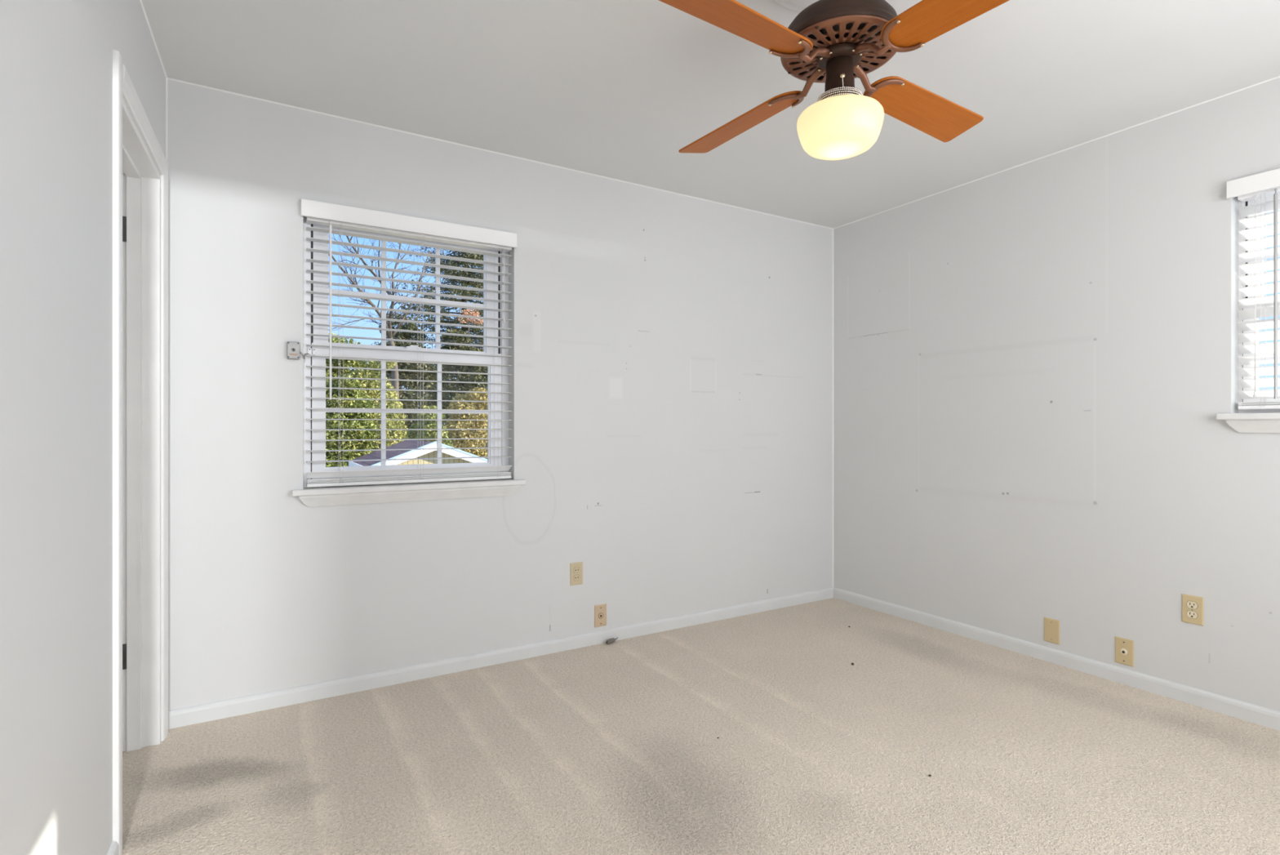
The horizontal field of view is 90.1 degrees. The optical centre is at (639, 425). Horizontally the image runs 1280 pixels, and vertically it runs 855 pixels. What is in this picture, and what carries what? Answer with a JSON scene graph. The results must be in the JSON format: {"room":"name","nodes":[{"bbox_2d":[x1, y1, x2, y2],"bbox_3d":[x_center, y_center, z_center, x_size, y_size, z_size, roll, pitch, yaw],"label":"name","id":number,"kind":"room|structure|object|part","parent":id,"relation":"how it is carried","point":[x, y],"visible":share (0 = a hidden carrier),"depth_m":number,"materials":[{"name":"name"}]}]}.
{"room":"empty bedroom","nodes":[
{"label":"empty bedroom","id":0,"kind":"room"},
{"bbox_2d":[0,0,165,854],"bbox_3d":[-0.750,-0.085,0.438,0.116,2.440,4.420,0,0,-29],"label":"wall","id":1,"kind":"structure","parent":0,"point":[56,55],"depth_m":1.24,"materials":[{"name":"paint"}]},
{"bbox_2d":[106,840,119,854],"bbox_3d":[-0.538,1.102,0.189,0.015,0.066,3.339,0,0,-29],"label":"baseboard","id":2,"kind":"structure","parent":1,"relation":"attached to","point":[113,849],"depth_m":1.63,"materials":[{"name":"paint"}]},
{"bbox_2d":[112,49,168,854],"bbox_3d":[-1.885,0.083,1.818,0.779,2.104,0.813,0,0,-29],"label":"door","id":3,"kind":"structure","parent":1,"relation":"in","point":[140,193],"depth_m":2.23,"materials":[{"name":"white paint"}]},
{"bbox_3d":[-1.369,0.083,1.679,0.014,2.104,0.068,0,0,-29],"label":"casing","id":4,"kind":"part","parent":3,"relation":"part of","materials":[{"name":"white paint"}]},
{"bbox_3d":[-1.551,-0.935,2.004,0.014,0.068,0.677,0,0,-29],"label":"head casing","id":5,"kind":"part","parent":3,"relation":"part of","materials":[{"name":"white paint"}]},
{"bbox_3d":[-1.732,0.083,2.329,0.014,2.104,0.068,0,0,-29],"label":"casing","id":6,"kind":"part","parent":3,"relation":"part of","materials":[{"name":"white paint"}]},
{"bbox_2d":[139,0,167,78],"bbox_3d":[-0.752,-1.303,0.563,0.004,0.004,4.200,0,0,-29],"label":"trim","id":7,"kind":"structure","parent":1,"relation":"attached to","point":[140,1],"depth_m":2.14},
{"bbox_2d":[167,79,832,710],"bbox_3d":[-0.892,-0.085,3.015,4.977,2.440,0.150,0,0,-31],"label":"wall","id":8,"kind":"structure","parent":0,"point":[670,395],"depth_m":3.11,"materials":[{"name":"paint"}]},
{"bbox_2d":[165,78,167,159],"bbox_3d":[-1.774,-1.085,2.395,0.004,0.440,0.004,0,0,-30],"label":"trim","id":9,"kind":"structure","parent":8,"relation":"attached to","point":[166,78],"depth_m":2.40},
{"bbox_2d":[286,341,315,359],"bbox_3d":[-1.398,-0.306,2.649,0.050,0.071,0.142,0,0,14],"label":"alarm box","id":10,"kind":"object","parent":8,"relation":"attached to","point":[293,348],"visible":0.98,"depth_m":2.60,"materials":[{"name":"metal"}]},
{"bbox_2d":[291,216,525,506],"bbox_3d":[-1.024,-0.287,2.910,0.994,1.246,0.190,0,0,-31],"label":"window","id":11,"kind":"structure","parent":8,"relation":"in","point":[411,491],"depth_m":2.88,"materials":[{"name":"white plastic"}]},
{"bbox_3d":[-1.061,-0.593,2.968,0.818,0.576,0.027,0,0,-31],"label":"sash","id":12,"kind":"part","parent":11,"relation":"part of","materials":[{"name":"white plastic"}]},
{"bbox_3d":[-1.043,-0.055,2.937,0.831,0.594,0.027,0,0,-31],"label":"sash","id":13,"kind":"part","parent":11,"relation":"part of","materials":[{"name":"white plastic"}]},
{"bbox_2d":[300,198,516,487],"bbox_3d":[-1.009,-0.335,2.877,0.923,1.184,0.094,0,0,-31],"label":"window blind","id":14,"kind":"object","parent":11,"relation":"attached to","point":[316,212],"visible":1,"depth_m":2.85,"materials":[{"name":"white plastic"}]},
{"bbox_3d":[-1.281,-0.305,2.736,0.013,1.104,0.056,0,0,-31],"label":"ladder cord","id":15,"kind":"part","parent":14,"relation":"part of","materials":[{"name":"white fabric"}]},
{"bbox_3d":[-1.014,0.249,2.896,0.884,0.015,0.052,0,0,-31],"label":"rail","id":16,"kind":"part","parent":14,"relation":"part of","materials":[{"name":"white plastic"}]},
{"bbox_3d":[-0.998,-0.305,2.905,0.013,1.104,0.056,0,0,-31],"label":"ladder cord","id":17,"kind":"part","parent":14,"relation":"part of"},
{"bbox_3d":[-0.653,-0.675,3.071,0.012,0.360,0.011,0,0,-31],"label":"lift cord","id":18,"kind":"part","parent":14,"relation":"part of","materials":[{"name":"white fabric"}]},
{"bbox_3d":[-1.006,0.274,2.880,0.994,0.024,0.120,0,0,-31],"label":"sill","id":19,"kind":"part","parent":11,"relation":"part of","materials":[{"name":"paint"}]},
{"bbox_2d":[166,77,832,229],"bbox_3d":[-0.248,-1.303,3.312,3.567,0.004,0.004,0,0,-31],"label":"trim","id":20,"kind":"structure","parent":8,"relation":"attached to","point":[170,78],"depth_m":2.95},
{"bbox_2d":[168,586,834,728],"bbox_3d":[-0.245,1.102,3.308,3.567,0.066,0.014,0,0,-31],"label":"baseboard","id":21,"kind":"structure","parent":8,"relation":"attached to","point":[197,713],"depth_m":2.94,"materials":[{"name":"paint"}]},
{"bbox_2d":[569,561,582,585],"bbox_3d":[-0.324,0.757,3.265,0.070,0.114,0.008,0,0,-31],"label":"wall outlet","id":22,"kind":"object","parent":8,"relation":"attached to","point":[575,568],"visible":1,"depth_m":3.26,"materials":[{"name":"beige plastic"}]},
{"bbox_2d":[573,567,579,573],"bbox_3d":[-0.323,0.738,3.263,0.034,0.028,0.003,0,0,-31],"label":"receptacle","id":23,"kind":"object","parent":22,"relation":"attached to","point":[576,570],"depth_m":3.26,"materials":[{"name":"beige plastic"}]},
{"bbox_2d":[573,574,579,580],"bbox_3d":[-0.323,0.776,3.263,0.034,0.028,0.003,0,0,-31],"label":"receptacle","id":24,"kind":"object","parent":22,"relation":"attached to","point":[576,577],"depth_m":3.26,"materials":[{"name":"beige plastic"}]},
{"bbox_2d":[594,603,606,627],"bbox_3d":[-0.205,0.992,3.336,0.070,0.114,0.008,0,0,-31],"label":"cable plate","id":25,"kind":"object","parent":8,"relation":"attached to","point":[600,611],"visible":1,"depth_m":3.33,"materials":[{"name":"beige plastic"}]},
{"bbox_2d":[832,228,833,586],"bbox_3d":[1.279,-0.115,4.230,0.004,2.380,0.004,0,0,-31],"label":"trim","id":26,"kind":"structure","parent":8,"relation":"attached to","point":[833,228],"depth_m":4.23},
{"bbox_2d":[121,597,1279,854],"bbox_3d":[0.890,1.235,0.196,5.127,0.200,6.819,0,0,-31],"label":"floor","id":27,"kind":"structure","parent":0,"point":[615,748],"depth_m":2.16,"materials":[{"name":"beige carpet"}]},
{"bbox_2d":[605,637,617,644],"bbox_3d":[-0.142,1.121,3.338,0.023,0.024,0.092,0,0,41],"label":"stub","id":28,"kind":"object","parent":27,"relation":"on","point":[611,640],"visible":1,"depth_m":3.31,"materials":[{"name":"grey rubber"}]},
{"bbox_2d":[142,0,1279,228],"bbox_3d":[0.890,-1.380,0.196,5.127,0.150,6.819,0,0,-31],"label":"ceiling","id":29,"kind":"structure","parent":0,"point":[615,89],"depth_m":2.40,"materials":[{"name":"paint"}]},
{"bbox_2d":[658,0,1008,159],"bbox_3d":[0.562,-1.035,1.800,1.016,0.539,1.016,0,0,11],"label":"ceiling fan","id":30,"kind":"object","parent":29,"relation":"hanging from","point":[833,43],"visible":1,"depth_m":1.72,"materials":[{"name":"brown wood"}]},
{"bbox_3d":[0.232,-1.003,1.572,0.517,0.037,0.138,0,0,-34],"label":"blade","id":31,"kind":"part","parent":30,"relation":"part of","materials":[{"name":"brown wood"}]},
{"bbox_3d":[0.335,-1.003,2.131,0.138,0.037,0.517,0,0,-34],"label":"blade","id":32,"kind":"part","parent":30,"relation":"part of","materials":[{"name":"brown wood"}]},
{"bbox_3d":[0.562,-1.050,1.800,0.323,0.010,0.323,0,0,-31],"label":"vent plate","id":33,"kind":"part","parent":30,"relation":"part of","materials":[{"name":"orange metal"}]},
{"bbox_3d":[0.562,-0.928,1.800,0.126,0.053,0.125,0,0,-31],"label":"pull chain","id":34,"kind":"part","parent":30,"relation":"part of","materials":[{"name":"silver metal"}]},
{"bbox_3d":[0.562,-0.839,1.800,0.235,0.147,0.235,0,0,-31],"label":"glass globe","id":35,"kind":"part","parent":30,"relation":"part of","materials":[{"name":"beige glass"}]},
{"bbox_2d":[840,72,844,78],"bbox_3d":[0.556,-0.959,1.755,0.013,0.015,0.018,0,0,13],"label":"switch","id":36,"kind":"object","parent":30,"relation":"attached to","point":[842,74],"depth_m":1.75,"materials":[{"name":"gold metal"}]},
{"bbox_3d":[0.893,-1.003,2.027,0.517,0.037,0.138,0,0,-34],"label":"blade","id":37,"kind":"part","parent":30,"relation":"part of","materials":[{"name":"brown wood"}]},
{"bbox_3d":[0.790,-1.003,1.469,0.138,0.037,0.517,0,0,-34],"label":"blade","id":38,"kind":"part","parent":30,"relation":"part of","materials":[{"name":"brown wood"}]},
{"bbox_2d":[833,77,1279,711],"bbox_3d":[2.250,-0.085,2.763,0.150,2.440,3.819,0,0,-31],"label":"wall","id":39,"kind":"structure","parent":0,"point":[1036,362],"depth_m":2.98,"materials":[{"name":"paint"}]},
{"bbox_2d":[1044,617,1059,644],"bbox_3d":[1.976,0.985,3.067,0.006,0.114,0.070,0,0,-31],"label":"blank plate","id":40,"kind":"object","parent":39,"relation":"attached to","point":[1051,626],"visible":1,"depth_m":3.06,"materials":[{"name":"plastic"}]},
{"bbox_2d":[833,586,1279,730],"bbox_3d":[2.184,1.102,2.715,0.014,0.066,3.505,0,0,-31],"label":"baseboard","id":41,"kind":"structure","parent":39,"relation":"attached to","point":[1257,714],"depth_m":2.93,"materials":[{"name":"paint"}]},
{"bbox_2d":[833,75,1279,228],"bbox_3d":[2.377,-1.303,2.402,0.004,0.004,4.269,0,0,-31],"label":"trim","id":42,"kind":"structure","parent":39,"relation":"attached to","point":[1268,80],"depth_m":2.93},
{"bbox_2d":[1115,635,1133,666],"bbox_3d":[2.129,0.994,2.810,0.010,0.114,0.070,0,0,-31],"label":"plate","id":43,"kind":"object","parent":39,"relation":"attached to","point":[1124,647],"visible":1,"depth_m":2.81,"materials":[{"name":"plastic"}]},
{"bbox_2d":[1182,593,1203,626],"bbox_3d":[2.253,0.751,2.606,0.008,0.114,0.070,0,0,-31],"label":"wall outlet","id":44,"kind":"object","parent":39,"relation":"attached to","point":[1192,606],"visible":1,"depth_m":2.60,"materials":[{"name":"plastic"}]},
{"bbox_2d":[1186,600,1197,608],"bbox_3d":[2.251,0.732,2.604,0.003,0.028,0.034,0,0,-31],"label":"receptacle","id":45,"kind":"object","parent":44,"relation":"attached to","point":[1190,604],"depth_m":2.60,"materials":[{"name":"beige plastic"}]},
{"bbox_2d":[1186,610,1197,618],"bbox_3d":[2.251,0.770,2.604,0.003,0.028,0.034,0,0,-31],"label":"receptacle","id":46,"kind":"object","parent":44,"relation":"attached to","point":[1190,614],"depth_m":2.60,"materials":[{"name":"beige plastic"}]},
{"bbox_2d":[1216,193,1279,432],"bbox_3d":[2.563,-0.449,2.201,0.190,0.952,0.841,0,0,-31],"label":"window","id":47,"kind":"structure","parent":39,"relation":"in","point":[1252,420],"depth_m":2.49,"materials":[{"name":"white plastic"}]},
{"bbox_3d":[2.533,-0.035,2.183,0.120,0.024,0.841,0,0,-31],"label":"sill","id":48,"kind":"part","parent":47,"relation":"part of","materials":[{"name":"paint"}]},
{"bbox_2d":[1226,168,1279,409],"bbox_3d":[2.533,-0.508,2.183,0.098,0.890,0.789,0,0,-31],"label":"window blind","id":49,"kind":"object","parent":47,"relation":"attached to","point":[1264,184],"visible":1,"depth_m":2.45,"materials":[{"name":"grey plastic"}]},
{"bbox_3d":[2.357,-0.497,2.448,0.012,0.775,0.011,0,0,-31],"label":"lift cord","id":50,"kind":"part","parent":49,"relation":"part of","materials":[{"name":"white fabric"}]},
{"bbox_3d":[2.552,-0.070,2.193,0.052,0.015,0.746,0,0,-31],"label":"rail","id":51,"kind":"part","parent":49,"relation":"part of","materials":[{"name":"white plastic"}]},
{"bbox_3d":[2.398,-0.480,2.449,0.056,0.814,0.013,0,0,-31],"label":"ladder cord","id":52,"kind":"part","parent":49,"relation":"part of","materials":[{"name":"white fabric"}]},
{"bbox_3d":[2.614,-0.486,2.232,0.070,0.878,0.773,0,0,-31],"label":"frame","id":53,"kind":"part","parent":47,"relation":"part of","materials":[{"name":"white plastic"}]},
{"bbox_3d":[2.591,-0.276,2.217,0.027,0.418,0.743,0,0,-31],"label":"sash","id":54,"kind":"part","parent":47,"relation":"part of","materials":[{"name":"white plastic"}]},
{"bbox_3d":[2.621,-0.670,2.236,0.027,0.450,0.735,0,0,-31],"label":"sash","id":55,"kind":"part","parent":47,"relation":"part of","materials":[{"name":"white plastic"}]},
{"label":"outside","id":56,"kind":"structure","parent":0,"visible":0},
{"bbox_3d":[-12.439,3.185,35.265,75.000,0.300,66.731,0,0,-31],"label":"ground","id":57,"kind":"structure","parent":56,"visible":0},
{"bbox_2d":[315,374,380,487],"bbox_3d":[-7.490,0.915,15.932,2.063,4.382,1.540,0,0,-31],"label":"bush","id":58,"kind":"object","parent":57,"relation":"on","point":[352,383],"visible":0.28,"depth_m":15.79,"materials":[{"name":"green plant"}]},
{"bbox_2d":[325,331,373,464],"bbox_3d":[-11.940,-0.258,24.876,3.478,6.867,2.644,0,0,-31],"label":"bush","id":59,"kind":"object","parent":57,"relation":"on","point":[335,362],"visible":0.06,"depth_m":24.48,"materials":[{"name":"green plant"}]},
{"bbox_2d":[325,344,408,466],"bbox_3d":[-8.046,0.373,18.799,2.616,5.544,1.920,0,0,-31],"label":"bush","id":60,"kind":"object","parent":57,"relation":"on","point":[366,384],"visible":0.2,"depth_m":18.80,"materials":[{"name":"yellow plant"}]},
{"bbox_2d":[328,233,451,417],"bbox_3d":[-9.019,-2.421,22.552,3.308,10.915,6.131,0,0,37],"label":"bare tree","id":61,"kind":"object","parent":57,"relation":"on","point":[395,384],"visible":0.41,"depth_m":22.64,"materials":[{"name":"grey plant"}]},
{"bbox_2d":[365,314,436,438],"bbox_3d":[-11.278,-1.028,29.937,3.983,8.472,3.020,0,0,-41],"label":"bush","id":62,"kind":"object","parent":57,"relation":"on","point":[402,375],"visible":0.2,"depth_m":29.68,"materials":[{"name":"green plant"}]},
{"bbox_2d":[348,440,487,484],"bbox_3d":[-4.758,1.673,13.864,2.560,2.724,2.730,0,0,-31],"label":"garden shed","id":63,"kind":"object","parent":57,"relation":"on","point":[432,453],"visible":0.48,"depth_m":12.90,"materials":[{"name":"beige"}]},
{"bbox_2d":[400,404,453,446],"bbox_3d":[-5.582,1.294,16.711,1.783,3.658,1.337,0,0,-34],"label":"bush","id":64,"kind":"object","parent":57,"relation":"on","point":[428,424],"visible":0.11,"depth_m":16.48,"materials":[{"name":"green plant"}]},
{"bbox_2d":[371,246,485,395],"bbox_3d":[-10.502,-7.543,37.030,9.897,21.158,9.731,0,0,-31],"label":"evergreen tree","id":65,"kind":"object","parent":57,"relation":"on","point":[478,331],"visible":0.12,"depth_m":35.63,"materials":[{"name":"green plant"}]},
{"bbox_2d":[375,387,485,453],"bbox_3d":[-19.385,-0.811,63.152,106.696,9.842,9.160,0,0,-31],"label":"woods","id":66,"kind":"object","parent":57,"relation":"on","point":[375,388],"visible":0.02,"depth_m":61.26,"materials":[{"name":"green plant"}]},
{"bbox_2d":[426,328,487,456],"bbox_3d":[-7.431,-0.447,27.084,3.634,7.388,2.766,0,0,-9],"label":"bush","id":67,"kind":"object","parent":57,"relation":"on","point":[463,368],"visible":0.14,"depth_m":26.50,"materials":[{"name":"green plant"}]},
{"bbox_2d":[457,308,483,333],"bbox_3d":[-8.146,-1.295,30.806,1.404,8.666,0.691,0,0,-31],"label":"tree","id":68,"kind":"object","parent":57,"relation":"on","point":[464,311],"visible":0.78,"depth_m":30.72,"materials":[{"name":"orange plant"}]},
{"bbox_2d":[457,266,483,344],"bbox_3d":[-12.058,-9.109,53.390,8.714,24.289,8.530,0,0,4],"label":"evergreen tree","id":69,"kind":"object","parent":57,"relation":"on","point":[477,267],"visible":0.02,"depth_m":52.76,"materials":[{"name":"green plant"}]},
{"bbox_2d":[444,386,501,479],"bbox_3d":[-5.421,0.947,20.460,2.283,4.377,1.742,0,0,-31],"label":"bush","id":70,"kind":"object","parent":57,"relation":"on","point":[455,433],"visible":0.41,"depth_m":20.12,"materials":[{"name":"green plant"}]}
]}

